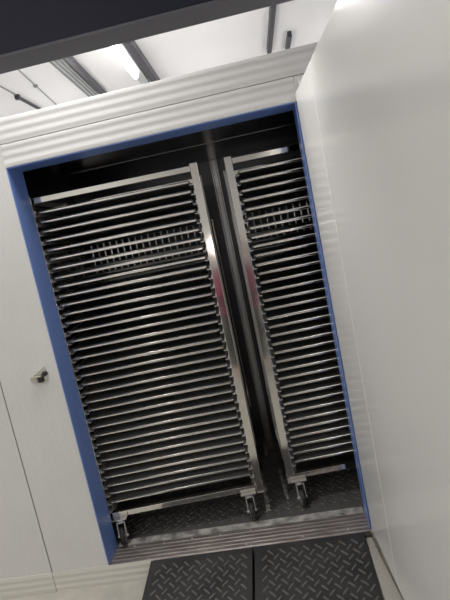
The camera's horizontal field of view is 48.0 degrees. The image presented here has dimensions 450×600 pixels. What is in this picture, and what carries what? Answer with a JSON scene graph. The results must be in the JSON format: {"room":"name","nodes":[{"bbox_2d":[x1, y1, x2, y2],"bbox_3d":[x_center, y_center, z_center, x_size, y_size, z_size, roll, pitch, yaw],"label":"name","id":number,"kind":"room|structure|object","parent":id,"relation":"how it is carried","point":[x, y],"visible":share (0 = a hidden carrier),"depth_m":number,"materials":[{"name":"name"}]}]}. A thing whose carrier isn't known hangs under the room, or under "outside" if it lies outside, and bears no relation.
{"room":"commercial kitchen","nodes":[
{"label":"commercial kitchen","id":0,"kind":"room"},
{"bbox_2d":[26,185,109,498],"bbox_3d":[-0.907,0.302,3.066,0.030,1.980,1.120,-11,8,6],"label":"wall","id":1,"kind":"structure","parent":0,"point":[33,191],"depth_m":3.05,"materials":[{"name":"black metal"}]},
{"bbox_2d":[0,0,292,73],"bbox_3d":[-1.004,-0.927,1.662,6.200,0.410,0.125,-11,8,6],"label":"overhead beam","id":2,"kind":"structure","parent":0,"point":[32,32],"depth_m":1.57,"materials":[{"name":"black metal"}]},
{"bbox_2d":[0,77,296,167],"bbox_3d":[-0.344,-0.769,2.231,1.316,0.100,0.100,-11,8,6],"label":"header panel","id":3,"kind":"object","parent":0,"point":[282,91],"depth_m":2.18,"materials":[{"name":"white metal"}]},
{"bbox_2d":[7,102,294,171],"bbox_3d":[-0.336,-0.721,2.264,1.300,0.004,0.147,-11,8,6],"label":"door frame","id":4,"kind":"structure","parent":3,"relation":"attached to","point":[289,106],"depth_m":2.25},
{"bbox_2d":[23,105,297,190],"bbox_3d":[-0.056,-0.877,2.835,2.120,0.030,1.071,-11,8,6],"label":"ceiling","id":5,"kind":"structure","parent":0,"point":[288,134],"depth_m":2.76,"materials":[{"name":"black metal"}]},
{"bbox_2d":[26,124,294,184],"bbox_3d":[-0.066,-0.837,2.683,2.120,0.002,0.015,-11,8,6],"label":"joint","id":6,"kind":"object","parent":5,"relation":"attached to","point":[291,124],"visible":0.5,"depth_m":2.71,"materials":[{"name":"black metal"}]},
{"bbox_2d":[0,0,336,117],"bbox_3d":[-1.092,-1.641,2.101,6.600,0.050,10.400,-11,8,6],"label":"ceiling","id":7,"kind":"structure","parent":0,"point":[242,36],"depth_m":4.20,"materials":[{"name":"white paint"}]},
{"bbox_2d":[0,85,41,109],"bbox_3d":[-1.821,-1.761,4.325,0.040,0.039,2.501,-11,8,4],"label":"pipe","id":8,"kind":"object","parent":7,"relation":"attached to","point":[16,96],"visible":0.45,"depth_m":4.49,"materials":[{"name":"grey metal"}]},
{"bbox_2d":[18,70,56,104],"bbox_3d":[-1.603,-1.813,4.299,0.032,0.019,2.524,-12,8,-2],"label":"conduit","id":9,"kind":"object","parent":7,"relation":"attached to","point":[34,85],"visible":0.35,"depth_m":4.26,"materials":[{"name":"grey metal"}]},
{"bbox_2d":[49,58,99,96],"bbox_3d":[-1.259,-1.867,4.263,0.100,0.042,2.504,-11,8,3],"label":"cable tray","id":10,"kind":"object","parent":7,"relation":"attached to","point":[61,65],"visible":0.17,"depth_m":4.17,"materials":[{"name":"grey metal"}]},
{"bbox_2d":[64,56,106,93],"bbox_3d":[-1.161,-1.881,4.253,0.036,0.050,2.505,-11,8,3],"label":"rail","id":11,"kind":"object","parent":7,"relation":"attached to","point":[71,60],"visible":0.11,"depth_m":4.16,"materials":[{"name":"grey metal"}]},
{"bbox_2d":[110,44,148,83],"bbox_3d":[-0.779,-1.880,3.857,0.086,0.096,1.620,-11,8,4],"label":"ceiling light","id":12,"kind":"object","parent":7,"relation":"attached to","point":[119,50],"visible":0.51,"depth_m":4.02,"materials":[{"name":"white plastic"}]},
{"bbox_2d":[122,41,159,81],"bbox_3d":[-0.675,-1.964,4.201,0.067,0.070,2.500,-11,8,5],"label":"rail","id":13,"kind":"object","parent":7,"relation":"attached to","point":[131,47],"visible":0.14,"depth_m":4.03,"materials":[{"name":"grey metal"}]},
{"bbox_2d":[266,5,275,53],"bbox_3d":[0.349,-2.121,3.737,0.042,0.045,1.800,-11,8,5],"label":"ceiling strip","id":14,"kind":"object","parent":7,"relation":"attached to","point":[272,9],"visible":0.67,"depth_m":3.97,"materials":[{"name":"grey metal"}]},
{"bbox_2d":[285,31,291,49],"bbox_3d":[0.557,-2.264,4.440,0.034,0.045,0.420,-11,8,6],"label":"ceiling strip","id":15,"kind":"object","parent":7,"relation":"attached to","point":[289,34],"visible":0.76,"depth_m":4.35,"materials":[{"name":"grey metal"}]},
{"bbox_2d":[0,42,369,578],"bbox_3d":[-0.430,0.188,2.390,3.350,2.188,0.100,-11,8,6],"label":"wall","id":16,"kind":"structure","parent":0,"point":[49,452],"depth_m":2.41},
{"bbox_2d":[0,383,52,572],"bbox_3d":[-1.071,0.419,2.475,0.003,2.182,0.086,-11,8,6],"label":"joint","id":17,"kind":"object","parent":16,"relation":"attached to","point":[0,383],"visible":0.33,"depth_m":2.50,"materials":[{"name":"grey"}]},
{"bbox_2d":[30,366,48,382],"bbox_3d":[-0.880,0.358,2.391,0.087,0.076,0.025,-11,8,6],"label":"latch strike","id":18,"kind":"object","parent":16,"relation":"attached to","point":[42,375],"visible":1,"depth_m":2.39,"materials":[{"name":"silver metal"}]},
{"bbox_2d":[6,168,117,564],"bbox_3d":[-0.775,0.359,2.470,0.004,1.980,0.149,-11,8,6],"label":"door frame","id":19,"kind":"structure","parent":16,"relation":"attached to","point":[16,178],"depth_m":2.45,"materials":[{"name":"blue metal"}]},
{"bbox_2d":[293,102,370,528],"bbox_3d":[0.499,0.117,2.329,0.004,1.980,0.149,-11,8,6],"label":"door frame","id":20,"kind":"structure","parent":16,"relation":"attached to","point":[295,112],"depth_m":2.30,"materials":[{"name":"blue metal"}]},
{"bbox_2d":[295,0,449,599],"bbox_3d":[0.533,0.206,1.431,0.130,2.017,1.668,-11,8,3],"label":"door","id":21,"kind":"structure","parent":16,"relation":"in","point":[372,95],"depth_m":1.27,"materials":[{"name":"white metal"}]},
{"bbox_2d":[74,141,313,438],"bbox_3d":[0.188,0.013,3.512,2.120,1.980,0.038,-11,8,6],"label":"wall","id":22,"kind":"structure","parent":0,"point":[204,169],"depth_m":3.47,"materials":[{"name":"grey metal"}]},
{"bbox_2d":[209,159,271,439],"bbox_3d":[0.117,0.032,3.484,0.050,1.979,0.050,-11,8,6],"label":"channel","id":23,"kind":"object","parent":22,"relation":"attached to","point":[213,163],"visible":1,"depth_m":3.46,"materials":[{"name":"grey metal"}]},
{"bbox_2d":[0,549,403,599],"bbox_3d":[-0.457,1.438,2.540,6.600,0.050,10.400,-11,8,6],"label":"floor","id":24,"kind":"structure","parent":0,"point":[132,590],"depth_m":2.51,"materials":[{"name":"concrete"}]},
{"bbox_2d":[0,572,56,598],"bbox_3d":[-1.351,1.522,2.674,0.996,0.108,0.104,-11,8,6],"label":"baseboard","id":25,"kind":"structure","parent":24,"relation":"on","point":[43,583],"depth_m":2.58,"materials":[{"name":"white"}]},
{"bbox_2d":[52,553,152,591],"bbox_3d":[-0.602,1.380,2.591,0.532,0.108,0.104,-11,8,6],"label":"baseboard","id":26,"kind":"structure","parent":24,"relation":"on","point":[103,575],"depth_m":2.54,"materials":[{"name":"white metal"}]},
{"bbox_2d":[142,547,254,599],"bbox_3d":[-0.133,1.347,2.173,0.511,0.100,0.636,-11,8,6],"label":"ramp","id":27,"kind":"object","parent":24,"relation":"on","point":[224,575],"visible":0.97,"depth_m":2.34,"materials":[{"name":"grey metal"}]},
{"bbox_2d":[255,532,382,599],"bbox_3d":[0.386,1.248,2.115,0.527,0.100,0.636,-11,8,6],"label":"ramp","id":28,"kind":"object","parent":24,"relation":"on","point":[341,567],"visible":1,"depth_m":2.25,"materials":[{"name":"grey metal"}]},
{"bbox_2d":[367,518,380,548],"bbox_3d":[1.069,1.061,2.409,0.750,0.108,0.100,-11,8,6],"label":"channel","id":29,"kind":"object","parent":24,"relation":"on","point":[371,530],"visible":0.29,"depth_m":2.40,"materials":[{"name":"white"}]},
{"bbox_2d":[365,532,402,599],"bbox_3d":[0.672,1.214,1.954,0.074,0.097,0.894,-11,8,6],"label":"rail","id":30,"kind":"object","parent":24,"relation":"on","point":[389,591],"visible":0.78,"depth_m":2.13,"materials":[{"name":"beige metal"}]},
{"bbox_2d":[112,436,363,545],"bbox_3d":[0.348,1.075,3.139,2.120,0.058,1.020,-11,8,6],"label":"floor","id":31,"kind":"structure","parent":0,"point":[339,489],"depth_m":2.86,"materials":[{"name":"grey metal"}]},
{"bbox_2d":[29,162,263,545],"bbox_3d":[-0.378,0.285,2.843,0.865,1.862,0.688,-12,8,1],"label":"rack","id":32,"kind":"object","parent":31,"relation":"on","point":[247,490],"visible":0.63,"depth_m":2.62,"materials":[{"name":"silver metal"}]},
{"bbox_2d":[38,180,193,215],"bbox_3d":[-0.547,-0.541,2.756,0.758,0.016,0.595,-11,8,1],"label":"tray","id":33,"kind":"object","parent":32,"relation":"in","point":[180,186],"visible":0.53,"depth_m":2.54,"materials":[{"name":"silver metal"}]},
{"bbox_2d":[40,190,194,224],"bbox_3d":[-0.537,-0.495,2.759,0.758,0.016,0.595,-11,8,1],"label":"tray","id":34,"kind":"object","parent":32,"relation":"in","point":[186,195],"visible":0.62,"depth_m":2.56,"materials":[{"name":"silver metal"}]},
{"bbox_2d":[41,200,195,232],"bbox_3d":[-0.534,-0.449,2.768,0.758,0.016,0.595,-12,8,1],"label":"tray","id":35,"kind":"object","parent":32,"relation":"in","point":[184,205],"visible":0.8,"depth_m":2.58,"materials":[{"name":"silver metal"}]},
{"bbox_2d":[44,209,197,242],"bbox_3d":[-0.520,-0.405,2.770,0.758,0.015,0.595,-12,8,1],"label":"tray","id":36,"kind":"object","parent":32,"relation":"in","point":[188,213],"visible":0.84,"depth_m":2.52,"materials":[{"name":"silver metal"}]},
{"bbox_2d":[46,218,199,251],"bbox_3d":[-0.514,-0.358,2.779,0.758,0.018,0.595,-12,8,1],"label":"tray","id":37,"kind":"object","parent":32,"relation":"in","point":[191,221],"visible":0.9,"depth_m":2.49,"materials":[{"name":"silver metal"}]},
{"bbox_2d":[49,228,201,260],"bbox_3d":[-0.501,-0.315,2.785,0.758,0.018,0.595,-11,8,1],"label":"tray","id":38,"kind":"object","parent":32,"relation":"in","point":[195,229],"visible":0.87,"depth_m":2.49,"materials":[{"name":"silver metal"}]},
{"bbox_2d":[52,236,203,269],"bbox_3d":[-0.491,-0.269,2.791,0.758,0.015,0.595,-11,8,1],"label":"tray","id":39,"kind":"object","parent":32,"relation":"in","point":[200,237],"visible":0.91,"depth_m":2.50,"materials":[{"name":"silver metal"}]},
{"bbox_2d":[54,243,205,278],"bbox_3d":[-0.483,-0.224,2.797,0.758,0.018,0.595,-11,8,1],"label":"tray","id":40,"kind":"object","parent":32,"relation":"in","point":[173,252],"visible":0.97,"depth_m":2.51,"materials":[{"name":"silver metal"}]},
{"bbox_2d":[56,251,207,288],"bbox_3d":[-0.471,-0.179,2.802,0.758,0.016,0.595,-11,8,1],"label":"tray","id":41,"kind":"object","parent":32,"relation":"in","point":[201,255],"visible":0.91,"depth_m":2.84,"materials":[{"name":"silver metal"}]},
{"bbox_2d":[58,259,208,297],"bbox_3d":[-0.466,-0.132,2.807,0.758,0.016,0.595,-12,8,1],"label":"tray","id":42,"kind":"object","parent":32,"relation":"in","point":[199,264],"visible":0.88,"depth_m":2.82,"materials":[{"name":"silver metal"}]},
{"bbox_2d":[60,266,209,306],"bbox_3d":[-0.457,-0.088,2.818,0.758,0.016,0.595,-11,8,1],"label":"tray","id":43,"kind":"object","parent":32,"relation":"in","point":[201,273],"visible":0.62,"depth_m":2.77,"materials":[{"name":"silver metal"}]},
{"bbox_2d":[63,274,211,315],"bbox_3d":[-0.445,-0.042,2.825,0.758,0.016,0.595,-11,8,1],"label":"tray","id":44,"kind":"object","parent":32,"relation":"in","point":[204,282],"visible":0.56,"depth_m":2.74,"materials":[{"name":"silver metal"}]},
{"bbox_2d":[65,286,212,324],"bbox_3d":[-0.439,0.004,2.834,0.758,0.015,0.595,-12,8,1],"label":"tray","id":45,"kind":"object","parent":32,"relation":"in","point":[206,291],"visible":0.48,"depth_m":2.72,"materials":[{"name":"silver metal"}]},
{"bbox_2d":[68,292,214,333],"bbox_3d":[-0.423,0.049,2.833,0.758,0.015,0.595,-11,8,1],"label":"tray","id":46,"kind":"object","parent":32,"relation":"in","point":[208,300],"visible":0.49,"depth_m":2.70,"materials":[{"name":"silver metal"}]},
{"bbox_2d":[69,304,215,342],"bbox_3d":[-0.420,0.094,2.841,0.758,0.016,0.595,-12,8,1],"label":"tray","id":47,"kind":"object","parent":32,"relation":"in","point":[211,309],"visible":0.42,"depth_m":2.68,"materials":[{"name":"silver metal"}]},
{"bbox_2d":[72,306,217,351],"bbox_3d":[-0.408,0.140,2.845,0.758,0.017,0.595,-11,8,1],"label":"tray","id":48,"kind":"object","parent":32,"relation":"in","point":[212,318],"visible":0.41,"depth_m":2.68,"materials":[{"name":"silver metal"}]},
{"bbox_2d":[74,322,219,359],"bbox_3d":[-0.401,0.184,2.860,0.758,0.017,0.595,-11,8,1],"label":"tray","id":49,"kind":"object","parent":32,"relation":"in","point":[210,328],"visible":0.41,"depth_m":2.67,"materials":[{"name":"silver metal"}]},
{"bbox_2d":[76,331,221,368],"bbox_3d":[-0.390,0.230,2.858,0.758,0.016,0.595,-12,8,1],"label":"tray","id":50,"kind":"object","parent":32,"relation":"in","point":[215,336],"visible":0.41,"depth_m":2.67,"materials":[{"name":"silver metal"}]},
{"bbox_2d":[79,340,223,376],"bbox_3d":[-0.380,0.274,2.872,0.758,0.016,0.595,-12,8,1],"label":"tray","id":51,"kind":"object","parent":32,"relation":"in","point":[177,353],"visible":0.42,"depth_m":2.67,"materials":[{"name":"silver metal"}]},
{"bbox_2d":[81,348,225,385],"bbox_3d":[-0.366,0.319,2.875,0.758,0.016,0.595,-12,8,1],"label":"tray","id":52,"kind":"object","parent":32,"relation":"in","point":[216,354],"visible":0.43,"depth_m":2.67,"materials":[{"name":"silver metal"}]},
{"bbox_2d":[83,358,227,394],"bbox_3d":[-0.360,0.367,2.881,0.758,0.018,0.595,-11,8,1],"label":"tray","id":53,"kind":"object","parent":32,"relation":"in","point":[222,362],"visible":0.37,"depth_m":2.67,"materials":[{"name":"silver metal"}]},
{"bbox_2d":[86,366,229,403],"bbox_3d":[-0.350,0.411,2.884,0.758,0.017,0.595,-12,8,1],"label":"tray","id":54,"kind":"object","parent":32,"relation":"in","point":[214,373],"visible":0.41,"depth_m":2.67,"materials":[{"name":"silver metal"}]},
{"bbox_2d":[87,375,230,411],"bbox_3d":[-0.342,0.457,2.893,0.758,0.017,0.595,-11,8,1],"label":"tray","id":55,"kind":"object","parent":32,"relation":"in","point":[223,380],"visible":0.42,"depth_m":2.67,"materials":[{"name":"silver metal"}]},
{"bbox_2d":[89,384,231,419],"bbox_3d":[-0.335,0.503,2.901,0.758,0.016,0.595,-12,8,1],"label":"tray","id":56,"kind":"object","parent":32,"relation":"in","point":[118,410],"visible":0.39,"depth_m":2.68,"materials":[{"name":"silver metal"}]},
{"bbox_2d":[91,390,233,428],"bbox_3d":[-0.328,0.549,2.905,0.758,0.017,0.595,-12,8,1],"label":"tray","id":57,"kind":"object","parent":32,"relation":"in","point":[228,397],"visible":0.4,"depth_m":2.68,"materials":[{"name":"silver metal"}]},
{"bbox_2d":[93,401,235,436],"bbox_3d":[-0.315,0.594,2.914,0.758,0.018,0.595,-12,8,1],"label":"tray","id":58,"kind":"object","parent":32,"relation":"in","point":[227,406],"visible":0.38,"depth_m":2.68,"materials":[{"name":"silver metal"}]},
{"bbox_2d":[95,409,237,445],"bbox_3d":[-0.306,0.639,2.916,0.758,0.017,0.595,-11,8,1],"label":"tray","id":59,"kind":"object","parent":32,"relation":"in","point":[232,414],"visible":0.38,"depth_m":2.68,"materials":[{"name":"silver metal"}]},
{"bbox_2d":[98,418,239,452],"bbox_3d":[-0.296,0.684,2.931,0.758,0.016,0.595,-11,8,1],"label":"tray","id":60,"kind":"object","parent":32,"relation":"in","point":[220,425],"visible":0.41,"depth_m":2.69,"materials":[{"name":"silver metal"}]},
{"bbox_2d":[100,425,241,461],"bbox_3d":[-0.287,0.729,2.936,0.758,0.015,0.595,-12,8,1],"label":"tray","id":61,"kind":"object","parent":32,"relation":"in","point":[142,449],"visible":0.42,"depth_m":2.70,"materials":[{"name":"silver metal"}]},
{"bbox_2d":[103,434,243,469],"bbox_3d":[-0.274,0.773,2.938,0.758,0.016,0.595,-11,8,1],"label":"tray","id":62,"kind":"object","parent":32,"relation":"in","point":[237,439],"visible":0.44,"depth_m":2.70,"materials":[{"name":"silver metal"}]},
{"bbox_2d":[104,443,244,478],"bbox_3d":[-0.267,0.821,2.945,0.758,0.017,0.595,-12,8,1],"label":"tray","id":63,"kind":"object","parent":32,"relation":"in","point":[236,448],"visible":0.36,"depth_m":2.70,"materials":[{"name":"silver metal"}]},
{"bbox_2d":[106,451,246,486],"bbox_3d":[-0.257,0.866,2.950,0.758,0.016,0.595,-12,8,1],"label":"tray","id":64,"kind":"object","parent":32,"relation":"in","point":[239,456],"visible":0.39,"depth_m":2.71,"materials":[{"name":"silver metal"}]},
{"bbox_2d":[109,459,248,493],"bbox_3d":[-0.246,0.910,2.961,0.758,0.016,0.595,-12,8,1],"label":"tray","id":65,"kind":"object","parent":32,"relation":"in","point":[241,464],"visible":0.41,"depth_m":2.71,"materials":[{"name":"silver metal"}]},
{"bbox_2d":[110,468,249,502],"bbox_3d":[-0.241,0.957,2.962,0.758,0.016,0.595,-12,8,1],"label":"tray","id":66,"kind":"object","parent":32,"relation":"in","point":[224,476],"visible":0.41,"depth_m":2.72,"materials":[{"name":"silver metal"}]},
{"bbox_2d":[110,507,370,564],"bbox_3d":[0.067,1.222,2.566,1.300,0.063,0.204,-11,8,6],"label":"threshold","id":67,"kind":"object","parent":31,"relation":"attached to","point":[349,520],"visible":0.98,"depth_m":2.55,"materials":[{"name":"metal"}]},
{"bbox_2d":[223,144,355,506],"bbox_3d":[0.600,0.082,2.858,0.865,1.862,0.688,-11,8,1],"label":"rack","id":68,"kind":"object","parent":31,"relation":"on","point":[257,311],"visible":0.4,"depth_m":2.64,"materials":[{"name":"silver metal"}]},
{"bbox_2d":[237,157,302,183],"bbox_3d":[0.435,-0.745,2.767,0.758,0.016,0.595,-11,8,1],"label":"tray","id":69,"kind":"object","parent":68,"relation":"in","point":[293,163],"visible":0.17,"depth_m":2.57,"materials":[{"name":"silver metal"}]},
{"bbox_2d":[238,167,304,190],"bbox_3d":[0.439,-0.698,2.769,0.758,0.015,0.595,-11,8,1],"label":"tray","id":70,"kind":"object","parent":68,"relation":"in","point":[285,175],"visible":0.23,"depth_m":2.60,"materials":[{"name":"silver metal"}]},
{"bbox_2d":[239,177,305,198],"bbox_3d":[0.448,-0.653,2.780,0.758,0.016,0.595,-11,8,1],"label":"tray","id":71,"kind":"object","parent":68,"relation":"in","point":[297,182],"visible":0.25,"depth_m":2.63,"materials":[{"name":"silver metal"}]},
{"bbox_2d":[241,186,307,206],"bbox_3d":[0.459,-0.607,2.782,0.758,0.016,0.595,-11,8,1],"label":"tray","id":72,"kind":"object","parent":68,"relation":"in","point":[301,190],"visible":0.31,"depth_m":2.58,"materials":[{"name":"silver metal"}]},
{"bbox_2d":[243,196,308,213],"bbox_3d":[0.468,-0.564,2.793,0.758,0.017,0.595,-11,8,1],"label":"tray","id":73,"kind":"object","parent":68,"relation":"in","point":[304,198],"visible":0.33,"depth_m":2.51,"materials":[{"name":"silver metal"}]},
{"bbox_2d":[244,205,309,221],"bbox_3d":[0.481,-0.518,2.798,0.758,0.016,0.595,-11,8,1],"label":"tray","id":74,"kind":"object","parent":68,"relation":"in","point":[306,206],"visible":0.35,"depth_m":2.51,"materials":[{"name":"silver metal"}]},
{"bbox_2d":[245,214,311,229],"bbox_3d":[0.488,-0.472,2.807,0.758,0.016,0.595,-11,8,1],"label":"tray","id":75,"kind":"object","parent":68,"relation":"in","point":[308,215],"visible":0.31,"depth_m":2.52,"materials":[{"name":"silver metal"}]},
{"bbox_2d":[247,221,313,238],"bbox_3d":[0.497,-0.428,2.814,0.758,0.018,0.595,-12,8,1],"label":"tray","id":76,"kind":"object","parent":68,"relation":"in","point":[310,223],"visible":0.34,"depth_m":2.54,"materials":[{"name":"silver metal"}]},
{"bbox_2d":[248,228,314,247],"bbox_3d":[0.505,-0.383,2.821,0.758,0.016,0.595,-11,8,1],"label":"tray","id":77,"kind":"object","parent":68,"relation":"in","point":[310,232],"visible":0.34,"depth_m":2.90,"materials":[{"name":"silver metal"}]},
{"bbox_2d":[250,236,316,256],"bbox_3d":[0.519,-0.338,2.827,0.758,0.016,0.595,-11,8,1],"label":"tray","id":78,"kind":"object","parent":68,"relation":"in","point":[310,241],"visible":0.38,"depth_m":2.88,"materials":[{"name":"silver metal"}]},
{"bbox_2d":[252,245,317,266],"bbox_3d":[0.521,-0.289,2.830,0.758,0.016,0.595,-11,8,1],"label":"tray","id":79,"kind":"object","parent":68,"relation":"in","point":[311,250],"visible":0.26,"depth_m":2.83,"materials":[{"name":"silver metal"}]},
{"bbox_2d":[254,254,319,274],"bbox_3d":[0.535,-0.247,2.839,0.758,0.016,0.595,-11,8,1],"label":"tray","id":80,"kind":"object","parent":68,"relation":"in","point":[313,259],"visible":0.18,"depth_m":2.77,"materials":[{"name":"silver metal"}]},
{"bbox_2d":[255,263,321,283],"bbox_3d":[0.545,-0.201,2.847,0.758,0.015,0.595,-11,8,1],"label":"tray","id":81,"kind":"object","parent":68,"relation":"in","point":[315,268],"visible":0.17,"depth_m":2.75,"materials":[{"name":"silver metal"}]},
{"bbox_2d":[256,272,322,293],"bbox_3d":[0.549,-0.154,2.853,0.758,0.016,0.595,-11,8,1],"label":"tray","id":82,"kind":"object","parent":68,"relation":"in","point":[317,277],"visible":0.17,"depth_m":2.73,"materials":[{"name":"silver metal"}]},
{"bbox_2d":[260,281,324,301],"bbox_3d":[0.563,-0.110,2.855,0.758,0.016,0.595,-11,8,1],"label":"tray","id":83,"kind":"object","parent":68,"relation":"in","point":[319,286],"visible":0.16,"depth_m":2.71,"materials":[{"name":"silver metal"}]},
{"bbox_2d":[260,290,325,310],"bbox_3d":[0.570,-0.065,2.864,0.758,0.017,0.595,-11,8,1],"label":"tray","id":84,"kind":"object","parent":68,"relation":"in","point":[321,295],"visible":0.16,"depth_m":2.70,"materials":[{"name":"silver metal"}]},
{"bbox_2d":[264,299,327,319],"bbox_3d":[0.581,-0.018,2.867,0.758,0.018,0.595,-12,8,1],"label":"tray","id":85,"kind":"object","parent":68,"relation":"in","point":[322,304],"visible":0.13,"depth_m":2.70,"materials":[{"name":"silver metal"}]},
{"bbox_2d":[264,308,329,328],"bbox_3d":[0.589,0.028,2.878,0.758,0.018,0.595,-12,8,1],"label":"tray","id":86,"kind":"object","parent":68,"relation":"in","point":[323,313],"visible":0.13,"depth_m":2.69,"materials":[{"name":"silver metal"}]},
{"bbox_2d":[268,317,330,336],"bbox_3d":[0.600,0.071,2.885,0.758,0.017,0.595,-12,8,1],"label":"tray","id":87,"kind":"object","parent":68,"relation":"in","point":[323,322],"visible":0.16,"depth_m":2.69,"materials":[{"name":"silver metal"}]},
{"bbox_2d":[268,326,332,345],"bbox_3d":[0.609,0.118,2.890,0.758,0.016,0.595,-11,8,1],"label":"tray","id":88,"kind":"object","parent":68,"relation":"in","point":[323,331],"visible":0.17,"depth_m":2.69,"materials":[{"name":"silver metal"}]},
{"bbox_2d":[272,334,333,354],"bbox_3d":[0.621,0.162,2.900,0.758,0.016,0.595,-11,8,1],"label":"tray","id":89,"kind":"object","parent":68,"relation":"in","point":[293,346],"visible":0.15,"depth_m":2.70,"materials":[{"name":"silver metal"}]},
{"bbox_2d":[271,343,335,362],"bbox_3d":[0.630,0.208,2.902,0.758,0.016,0.595,-12,8,1],"label":"tray","id":90,"kind":"object","parent":68,"relation":"in","point":[328,348],"visible":0.13,"depth_m":2.70,"materials":[{"name":"silver metal"}]},
{"bbox_2d":[273,352,336,371],"bbox_3d":[0.633,0.255,2.910,0.758,0.016,0.595,-11,8,1],"label":"tray","id":91,"kind":"object","parent":68,"relation":"in","point":[328,357],"visible":0.14,"depth_m":2.70,"materials":[{"name":"silver metal"}]},
{"bbox_2d":[276,360,338,379],"bbox_3d":[0.642,0.299,2.919,0.758,0.016,0.595,-11,8,1],"label":"tray","id":92,"kind":"object","parent":68,"relation":"in","point":[332,365],"visible":0.16,"depth_m":2.70,"materials":[{"name":"silver metal"}]},
{"bbox_2d":[278,369,339,388],"bbox_3d":[0.654,0.344,2.926,0.758,0.016,0.595,-11,8,1],"label":"tray","id":93,"kind":"object","parent":68,"relation":"in","point":[321,376],"visible":0.16,"depth_m":2.71,"materials":[{"name":"silver metal"}]},
{"bbox_2d":[280,377,341,397],"bbox_3d":[0.665,0.390,2.928,0.758,0.017,0.595,-12,8,1],"label":"tray","id":94,"kind":"object","parent":68,"relation":"in","point":[336,382],"visible":0.19,"depth_m":2.71,"materials":[{"name":"silver metal"}]},
{"bbox_2d":[281,386,342,405],"bbox_3d":[0.672,0.436,2.938,0.758,0.016,0.595,-11,8,1],"label":"tray","id":95,"kind":"object","parent":68,"relation":"in","point":[334,391],"visible":0.16,"depth_m":2.71,"materials":[{"name":"silver metal"}]},
{"bbox_2d":[283,394,344,413],"bbox_3d":[0.680,0.479,2.945,0.758,0.017,0.595,-11,8,1],"label":"tray","id":96,"kind":"object","parent":68,"relation":"in","point":[337,399],"visible":0.16,"depth_m":2.71,"materials":[{"name":"silver metal"}]},
{"bbox_2d":[285,402,345,421],"bbox_3d":[0.691,0.524,2.947,0.758,0.016,0.595,-11,8,1],"label":"tray","id":97,"kind":"object","parent":68,"relation":"in","point":[336,408],"visible":0.16,"depth_m":2.72,"materials":[{"name":"silver metal"}]},
{"bbox_2d":[286,411,347,430],"bbox_3d":[0.701,0.572,2.953,0.758,0.017,0.595,-12,8,1],"label":"tray","id":98,"kind":"object","parent":68,"relation":"in","point":[295,425],"visible":0.2,"depth_m":2.72,"materials":[{"name":"silver metal"}]},
{"bbox_2d":[288,420,348,438],"bbox_3d":[0.709,0.616,2.965,0.758,0.016,0.595,-11,8,1],"label":"tray","id":99,"kind":"object","parent":68,"relation":"in","point":[340,424],"visible":0.16,"depth_m":2.72,"materials":[{"name":"silver metal"}]},
{"bbox_2d":[289,428,350,446],"bbox_3d":[0.717,0.661,2.966,0.758,0.017,0.595,-11,8,1],"label":"tray","id":100,"kind":"object","parent":68,"relation":"in","point":[345,432],"visible":0.15,"depth_m":2.73,"materials":[{"name":"silver metal"}]},
{"bbox_2d":[292,436,351,454],"bbox_3d":[0.730,0.705,2.977,0.758,0.016,0.595,-11,8,1],"label":"tray","id":101,"kind":"object","parent":68,"relation":"in","point":[312,447],"visible":0.16,"depth_m":2.73,"materials":[{"name":"silver metal"}]},
{"bbox_2d":[292,444,353,462],"bbox_3d":[0.735,0.753,2.982,0.758,0.016,0.595,-11,8,1],"label":"tray","id":102,"kind":"object","parent":68,"relation":"in","point":[344,449],"visible":0.14,"depth_m":2.74,"materials":[{"name":"silver metal"}]},
{"bbox_2d":[297,111,368,514],"bbox_3d":[0.821,0.049,2.344,0.645,1.980,0.048,-11,8,6],"label":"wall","id":103,"kind":"structure","parent":0,"point":[297,111],"depth_m":2.35,"materials":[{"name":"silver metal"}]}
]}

